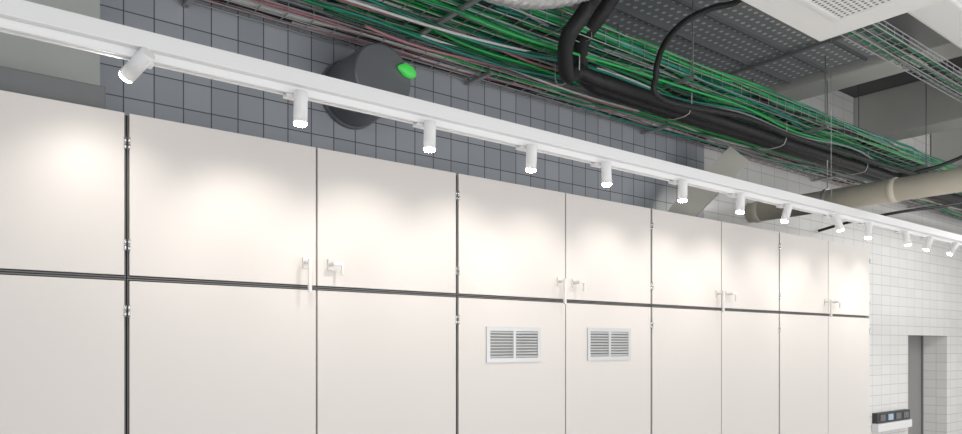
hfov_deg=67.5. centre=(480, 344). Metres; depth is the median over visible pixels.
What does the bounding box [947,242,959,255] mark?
track spotlight
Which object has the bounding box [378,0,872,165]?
cable
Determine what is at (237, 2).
cable
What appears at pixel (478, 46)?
cable
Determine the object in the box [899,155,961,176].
hose
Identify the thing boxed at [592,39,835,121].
cable
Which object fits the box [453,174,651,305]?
upper cabinet
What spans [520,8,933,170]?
cable
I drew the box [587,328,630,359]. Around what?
vent grille
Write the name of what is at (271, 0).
cable
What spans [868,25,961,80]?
cable
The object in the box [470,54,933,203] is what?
cable
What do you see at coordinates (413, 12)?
cable
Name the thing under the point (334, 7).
cable
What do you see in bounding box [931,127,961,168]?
beam
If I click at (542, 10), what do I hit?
cable
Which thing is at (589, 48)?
cable
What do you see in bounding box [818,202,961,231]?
hose
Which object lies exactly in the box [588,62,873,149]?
cable
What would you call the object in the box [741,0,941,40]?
ceiling vent panel
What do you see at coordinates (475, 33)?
cable
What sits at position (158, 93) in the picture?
wall
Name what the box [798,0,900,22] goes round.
grille
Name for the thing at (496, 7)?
cable
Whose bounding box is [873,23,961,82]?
cable
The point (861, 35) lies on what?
cable
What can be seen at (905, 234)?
track spotlight
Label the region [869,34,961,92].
cable
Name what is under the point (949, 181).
pipe
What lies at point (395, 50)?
cable
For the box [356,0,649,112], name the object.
cable
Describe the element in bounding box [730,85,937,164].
cable
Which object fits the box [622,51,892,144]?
cable
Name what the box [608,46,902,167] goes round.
cable
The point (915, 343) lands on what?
door
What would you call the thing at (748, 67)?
tray
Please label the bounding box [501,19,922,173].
cable
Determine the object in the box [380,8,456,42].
cable
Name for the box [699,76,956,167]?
cable
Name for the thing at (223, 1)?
cable
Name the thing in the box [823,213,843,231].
track spotlight
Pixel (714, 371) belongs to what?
tall cabinet
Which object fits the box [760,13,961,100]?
beam
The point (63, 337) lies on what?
tall cabinet
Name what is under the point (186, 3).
cable tray
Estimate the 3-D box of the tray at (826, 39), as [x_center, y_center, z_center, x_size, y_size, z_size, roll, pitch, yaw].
[0.232,-1.999,3.069,6.150,0.082,0.004,0,0,-38]
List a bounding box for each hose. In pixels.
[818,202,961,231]
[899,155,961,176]
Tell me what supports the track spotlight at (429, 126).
attached to the track
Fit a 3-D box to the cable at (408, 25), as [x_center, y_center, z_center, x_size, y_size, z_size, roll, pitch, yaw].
[1.951,-1.534,5.195,11.400,0.059,0.148,0,0,-38]
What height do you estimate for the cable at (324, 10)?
0.058 m
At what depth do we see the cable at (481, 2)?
3.52 m
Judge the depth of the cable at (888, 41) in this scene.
3.98 m
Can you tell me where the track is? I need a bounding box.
[0,0,961,246]
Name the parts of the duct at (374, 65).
green cap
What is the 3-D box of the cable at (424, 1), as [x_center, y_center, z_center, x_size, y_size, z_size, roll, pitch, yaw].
[0.906,-1.464,4.034,7.201,0.057,0.185,0,0,-38]
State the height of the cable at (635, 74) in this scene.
0.062 m
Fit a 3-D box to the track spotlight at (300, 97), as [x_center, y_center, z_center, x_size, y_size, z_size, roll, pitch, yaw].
[-0.576,-0.735,2.250,0.057,0.108,0.080,0,0,-38]
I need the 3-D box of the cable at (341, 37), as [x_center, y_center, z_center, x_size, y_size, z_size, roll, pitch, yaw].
[1.779,-1.474,5.350,11.400,0.030,0.083,0,0,-38]
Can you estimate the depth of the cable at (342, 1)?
3.61 m
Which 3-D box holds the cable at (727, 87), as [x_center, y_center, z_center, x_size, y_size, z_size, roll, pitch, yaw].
[2.100,-1.574,4.883,11.281,0.065,0.178,0,0,-38]
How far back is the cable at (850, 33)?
3.94 m
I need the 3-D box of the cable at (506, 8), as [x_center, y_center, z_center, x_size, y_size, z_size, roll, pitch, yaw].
[2.129,-1.529,4.877,11.282,0.050,0.170,0,0,-38]
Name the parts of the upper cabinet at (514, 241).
door, handle, handle, door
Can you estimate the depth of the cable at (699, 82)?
4.67 m
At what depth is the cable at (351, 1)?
3.33 m
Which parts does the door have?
frame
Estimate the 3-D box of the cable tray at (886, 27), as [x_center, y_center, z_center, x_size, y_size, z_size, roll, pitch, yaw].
[2.966,-1.965,4.484,5.805,0.770,0.220,0,0,-38]
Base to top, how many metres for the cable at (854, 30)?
0.021 m
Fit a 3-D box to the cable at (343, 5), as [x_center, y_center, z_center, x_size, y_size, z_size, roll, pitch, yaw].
[1.937,-1.535,5.171,11.282,0.062,0.165,0,0,-38]
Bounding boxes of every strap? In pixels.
[555,56,579,84]
[668,87,692,119]
[764,122,786,149]
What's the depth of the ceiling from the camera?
6.43 m
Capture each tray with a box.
[182,0,961,220]
[296,0,961,200]
[551,3,789,89]
[614,8,789,83]
[615,0,823,83]
[673,0,823,71]
[675,0,865,71]
[826,39,865,60]
[827,21,908,60]
[832,26,901,56]
[840,20,961,102]
[871,21,908,44]
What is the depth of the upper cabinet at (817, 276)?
5.25 m
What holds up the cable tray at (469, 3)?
hanging from the ceiling
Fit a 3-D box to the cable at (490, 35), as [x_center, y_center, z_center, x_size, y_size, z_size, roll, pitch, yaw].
[1.929,-1.567,5.162,11.281,0.067,0.171,0,0,-38]
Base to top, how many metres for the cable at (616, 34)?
0.062 m
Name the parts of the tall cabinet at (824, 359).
door, edge frame, door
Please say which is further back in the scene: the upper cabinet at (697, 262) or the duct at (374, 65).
the upper cabinet at (697, 262)
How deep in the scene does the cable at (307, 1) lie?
3.51 m
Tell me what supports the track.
hanging from the ceiling
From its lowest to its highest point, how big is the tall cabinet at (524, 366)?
2.021 m
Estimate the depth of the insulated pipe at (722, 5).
4.05 m
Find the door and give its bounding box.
[908,336,922,433]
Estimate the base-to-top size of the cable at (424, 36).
0.059 m
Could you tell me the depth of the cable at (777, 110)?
4.72 m
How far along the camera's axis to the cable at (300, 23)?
4.31 m
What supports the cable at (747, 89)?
in the cable tray at (469, 3)
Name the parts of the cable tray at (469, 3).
hanger rod, hanger rod, hanger rod, hanger rod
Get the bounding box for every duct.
[0,66,105,108]
[322,43,415,129]
[484,0,588,9]
[667,146,747,216]
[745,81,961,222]
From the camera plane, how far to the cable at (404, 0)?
3.37 m
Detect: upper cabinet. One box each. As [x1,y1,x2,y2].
[0,90,126,277]
[126,114,456,295]
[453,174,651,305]
[649,209,779,311]
[777,232,869,316]
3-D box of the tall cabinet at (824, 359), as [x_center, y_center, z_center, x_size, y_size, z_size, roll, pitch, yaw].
[2.380,0.790,5.539,1.352,2.021,0.596,0,0,-38]
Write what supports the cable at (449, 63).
in the cable tray at (186, 3)
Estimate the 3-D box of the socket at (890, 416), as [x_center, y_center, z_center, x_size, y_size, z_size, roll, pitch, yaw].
[4.109,0.720,7.214,0.110,0.060,0.010,0,0,-38]
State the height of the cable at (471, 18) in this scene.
0.057 m
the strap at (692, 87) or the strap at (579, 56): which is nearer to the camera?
the strap at (579, 56)
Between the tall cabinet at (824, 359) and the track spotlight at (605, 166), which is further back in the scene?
the tall cabinet at (824, 359)
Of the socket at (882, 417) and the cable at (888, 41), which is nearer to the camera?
the cable at (888, 41)
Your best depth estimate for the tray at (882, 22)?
4.59 m
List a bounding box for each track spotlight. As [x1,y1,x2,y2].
[119,47,154,82]
[283,90,307,126]
[413,120,435,152]
[516,144,536,172]
[590,161,611,186]
[668,179,687,202]
[727,192,744,213]
[776,203,792,222]
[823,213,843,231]
[857,222,872,238]
[894,230,910,245]
[920,236,933,250]
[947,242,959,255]
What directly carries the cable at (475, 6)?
in the cable tray at (469, 3)
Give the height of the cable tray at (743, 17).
0.400 m
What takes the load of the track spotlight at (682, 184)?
attached to the track
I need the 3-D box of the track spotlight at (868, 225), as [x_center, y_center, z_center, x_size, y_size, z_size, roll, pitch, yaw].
[2.481,-0.735,4.645,0.057,0.109,0.080,0,0,-38]
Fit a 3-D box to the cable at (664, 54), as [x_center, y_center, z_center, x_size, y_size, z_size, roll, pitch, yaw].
[2.207,-1.560,4.905,11.400,0.064,0.114,0,0,-38]
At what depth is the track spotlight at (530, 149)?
2.82 m
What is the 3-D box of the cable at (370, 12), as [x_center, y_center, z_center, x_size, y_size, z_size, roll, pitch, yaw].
[1.926,-1.536,5.195,11.282,0.063,0.114,0,0,-38]
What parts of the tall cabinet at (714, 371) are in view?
door, edge frame, door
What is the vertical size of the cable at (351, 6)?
0.056 m
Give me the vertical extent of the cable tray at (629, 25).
0.400 m
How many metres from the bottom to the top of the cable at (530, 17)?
0.065 m
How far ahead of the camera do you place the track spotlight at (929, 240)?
5.24 m
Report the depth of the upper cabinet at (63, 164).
2.27 m
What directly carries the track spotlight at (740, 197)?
attached to the track
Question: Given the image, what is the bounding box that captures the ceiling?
[838,56,961,97]
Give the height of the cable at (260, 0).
0.030 m
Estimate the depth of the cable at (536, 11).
4.02 m
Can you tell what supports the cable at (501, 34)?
in the cable tray at (469, 3)
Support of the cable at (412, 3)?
in the cable tray at (469, 3)
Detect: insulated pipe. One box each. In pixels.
[557,0,961,202]
[573,0,961,208]
[651,0,918,175]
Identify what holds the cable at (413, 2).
in the cable tray at (469, 3)
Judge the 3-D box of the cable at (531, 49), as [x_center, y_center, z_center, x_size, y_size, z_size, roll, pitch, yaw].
[1.948,-1.547,5.146,11.402,0.061,0.204,0,0,-38]
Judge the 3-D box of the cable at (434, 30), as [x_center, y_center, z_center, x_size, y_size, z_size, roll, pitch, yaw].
[1.605,-1.464,4.762,7.202,0.058,0.180,0,0,-38]
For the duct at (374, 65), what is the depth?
3.35 m
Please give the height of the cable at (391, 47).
0.029 m
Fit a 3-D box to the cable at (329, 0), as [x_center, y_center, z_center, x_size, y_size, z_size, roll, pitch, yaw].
[1.942,-1.531,5.196,11.283,0.054,0.134,0,0,-38]
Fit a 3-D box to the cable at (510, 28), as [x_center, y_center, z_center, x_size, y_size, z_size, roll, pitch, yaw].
[2.150,-1.533,4.941,11.281,0.058,0.178,0,0,-38]
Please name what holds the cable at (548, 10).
in the cable tray at (469, 3)
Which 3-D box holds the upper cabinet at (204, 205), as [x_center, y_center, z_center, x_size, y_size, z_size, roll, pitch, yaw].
[-0.805,-0.485,3.014,1.352,0.566,0.643,0,0,-38]
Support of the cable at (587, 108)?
hanging from the cable tray at (469, 3)
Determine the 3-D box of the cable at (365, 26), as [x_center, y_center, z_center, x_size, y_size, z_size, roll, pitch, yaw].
[2.308,-1.465,5.486,7.201,0.058,0.184,0,0,-38]
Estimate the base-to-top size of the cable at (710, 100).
0.053 m
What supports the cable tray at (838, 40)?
hanging from the ceiling
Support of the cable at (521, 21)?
in the cable tray at (469, 3)
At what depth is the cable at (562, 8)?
3.68 m
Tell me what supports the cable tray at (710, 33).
hanging from the ceiling
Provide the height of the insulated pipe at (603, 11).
1.007 m
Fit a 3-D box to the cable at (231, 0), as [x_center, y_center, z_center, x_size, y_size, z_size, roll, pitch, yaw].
[1.809,-1.470,5.312,11.401,0.022,0.082,0,0,-38]
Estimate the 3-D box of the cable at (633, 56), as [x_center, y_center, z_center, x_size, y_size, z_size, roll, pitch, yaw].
[2.106,-1.549,4.950,11.280,0.062,0.164,0,0,-38]
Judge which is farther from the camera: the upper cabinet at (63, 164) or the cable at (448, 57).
the cable at (448, 57)
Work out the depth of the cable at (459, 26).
3.59 m
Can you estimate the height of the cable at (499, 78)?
0.052 m
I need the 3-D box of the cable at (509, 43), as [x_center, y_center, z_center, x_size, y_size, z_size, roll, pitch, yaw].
[2.000,-1.551,5.126,11.401,0.062,0.194,0,0,-38]
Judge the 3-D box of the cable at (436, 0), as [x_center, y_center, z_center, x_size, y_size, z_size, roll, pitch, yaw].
[2.076,-1.542,4.882,11.281,0.063,0.193,0,0,-38]
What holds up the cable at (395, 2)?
in the cable tray at (469, 3)
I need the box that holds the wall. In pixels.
[100,0,961,433]
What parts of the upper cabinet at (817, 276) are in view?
door, edge frame, handle, handle, door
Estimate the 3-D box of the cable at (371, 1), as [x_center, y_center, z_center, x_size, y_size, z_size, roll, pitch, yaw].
[1.046,-1.465,4.177,7.202,0.059,0.183,0,0,-38]
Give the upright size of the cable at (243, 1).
0.022 m
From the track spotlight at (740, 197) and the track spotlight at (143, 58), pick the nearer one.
the track spotlight at (143, 58)
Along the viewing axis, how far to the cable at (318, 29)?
3.35 m
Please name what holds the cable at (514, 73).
in the cable tray at (186, 3)
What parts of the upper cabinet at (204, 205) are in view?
door, handle, handle, door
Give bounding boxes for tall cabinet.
[0,272,126,433]
[126,279,456,433]
[456,296,651,433]
[650,306,779,433]
[778,313,869,433]
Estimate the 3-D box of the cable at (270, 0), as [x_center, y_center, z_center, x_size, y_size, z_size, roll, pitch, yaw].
[1.829,-1.482,5.286,11.401,0.028,0.061,0,0,-38]
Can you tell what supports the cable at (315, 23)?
in the cable tray at (186, 3)
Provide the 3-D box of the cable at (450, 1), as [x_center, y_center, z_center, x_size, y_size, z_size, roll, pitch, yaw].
[2.047,-1.533,4.957,11.282,0.057,0.200,0,0,-38]
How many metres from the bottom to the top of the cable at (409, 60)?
0.028 m
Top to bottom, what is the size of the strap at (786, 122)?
0.160 m
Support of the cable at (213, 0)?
in the cable tray at (186, 3)
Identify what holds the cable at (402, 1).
in the cable tray at (469, 3)
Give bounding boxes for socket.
[880,415,885,420]
[888,414,893,419]
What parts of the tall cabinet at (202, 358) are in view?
door, door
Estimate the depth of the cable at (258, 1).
3.47 m
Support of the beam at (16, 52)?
attached to the wall
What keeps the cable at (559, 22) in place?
in the cable tray at (469, 3)
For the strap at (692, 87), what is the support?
attached to the insulated pipe at (603, 11)
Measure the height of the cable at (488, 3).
0.064 m
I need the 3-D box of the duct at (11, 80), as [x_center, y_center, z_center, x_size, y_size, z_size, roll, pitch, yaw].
[-2.968,-0.835,1.371,4.018,0.131,0.260,0,0,-38]
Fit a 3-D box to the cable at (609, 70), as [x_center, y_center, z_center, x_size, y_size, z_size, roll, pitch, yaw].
[0.765,-1.465,3.887,7.201,0.059,0.187,0,0,-38]
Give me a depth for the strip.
7.20 m
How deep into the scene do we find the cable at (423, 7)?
3.42 m
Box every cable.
[203,0,960,216]
[213,0,957,217]
[216,0,960,215]
[219,1,480,72]
[231,0,925,206]
[235,2,950,213]
[237,0,961,213]
[251,0,958,212]
[258,12,960,217]
[260,0,960,210]
[263,1,863,182]
[270,0,864,183]
[271,0,959,211]
[274,7,945,207]
[300,23,961,217]
[301,0,551,74]
[312,0,872,181]
[315,0,954,193]
[315,23,955,211]
[323,9,858,177]
[329,0,558,72]
[330,27,437,60]
[334,0,495,59]
[335,0,463,46]
[337,0,769,130]
[339,2,552,66]
[345,0,659,91]
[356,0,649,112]
[361,0,772,131]
[364,25,952,208]
[367,0,866,163]
[376,0,849,157]
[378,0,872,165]
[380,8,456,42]
[387,0,960,193]
[391,47,917,202]
[395,50,959,216]
[397,0,909,170]
[404,0,861,155]
[405,0,881,160]
[405,10,694,88]
[412,3,958,194]
[414,0,897,173]
[417,0,901,173]
[421,35,961,209]
[423,7,492,30]
[423,26,557,71]
[426,50,961,215]
[427,56,825,174]
[429,19,554,67]
[430,0,874,159]
[436,0,915,169]
[438,0,920,168]
[440,0,928,172]
[442,25,547,53]
[445,2,893,165]
[446,0,961,193]
[446,9,900,173]
[452,0,934,171]
[459,26,492,37]
[466,10,913,170]
[467,27,510,42]
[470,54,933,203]
[477,3,936,164]
[478,2,939,169]
[479,1,865,145]
[480,15,893,163]
[481,0,938,170]
[481,72,961,210]
[488,3,928,162]
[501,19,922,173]
[501,34,742,111]
[509,43,530,48]
[517,9,945,169]
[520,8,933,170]
[521,21,918,169]
[524,10,946,169]
[528,9,942,169]
[539,49,771,122]
[540,9,942,167]
[541,10,933,164]
[558,98,961,219]
[560,7,945,167]
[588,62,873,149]
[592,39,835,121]
[593,37,897,150]
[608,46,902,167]
[609,32,954,167]
[615,35,883,150]
[616,51,816,127]
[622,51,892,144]
[636,44,950,168]
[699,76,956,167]
[723,85,820,123]
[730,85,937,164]
[847,32,961,98]
[853,30,961,97]
[854,30,961,95]
[857,29,959,86]
[859,28,961,85]
[860,29,960,86]
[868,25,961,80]
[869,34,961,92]
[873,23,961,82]
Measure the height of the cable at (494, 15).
0.058 m
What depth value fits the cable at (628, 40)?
3.93 m
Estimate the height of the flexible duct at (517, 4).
0.628 m
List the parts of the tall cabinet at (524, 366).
door, door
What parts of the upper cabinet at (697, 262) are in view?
door, edge frame, handle, handle, door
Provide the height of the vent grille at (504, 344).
0.166 m
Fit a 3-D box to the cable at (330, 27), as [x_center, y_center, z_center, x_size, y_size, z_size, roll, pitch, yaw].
[1.786,-1.493,5.342,11.401,0.030,0.082,0,0,-38]
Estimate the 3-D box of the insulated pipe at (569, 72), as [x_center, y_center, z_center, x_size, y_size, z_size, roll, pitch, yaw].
[3.618,-1.829,5.891,8.198,1.050,0.448,0,0,-38]
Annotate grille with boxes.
[486,326,540,362]
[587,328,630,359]
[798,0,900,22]
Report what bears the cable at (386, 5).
in the cable tray at (469, 3)
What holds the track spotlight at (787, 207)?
attached to the track
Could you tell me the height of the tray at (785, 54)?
0.082 m
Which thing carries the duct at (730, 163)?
on the upper cabinet at (697, 262)
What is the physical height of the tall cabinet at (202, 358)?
2.021 m
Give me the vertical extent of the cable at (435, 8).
0.052 m
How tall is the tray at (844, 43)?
0.003 m
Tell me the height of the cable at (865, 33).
0.021 m
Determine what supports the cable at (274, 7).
in the cable tray at (186, 3)
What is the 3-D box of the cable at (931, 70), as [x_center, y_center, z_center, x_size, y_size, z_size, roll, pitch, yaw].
[2.968,-1.614,4.449,5.760,0.020,0.052,0,0,-38]
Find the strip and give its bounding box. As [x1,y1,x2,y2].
[871,409,911,431]

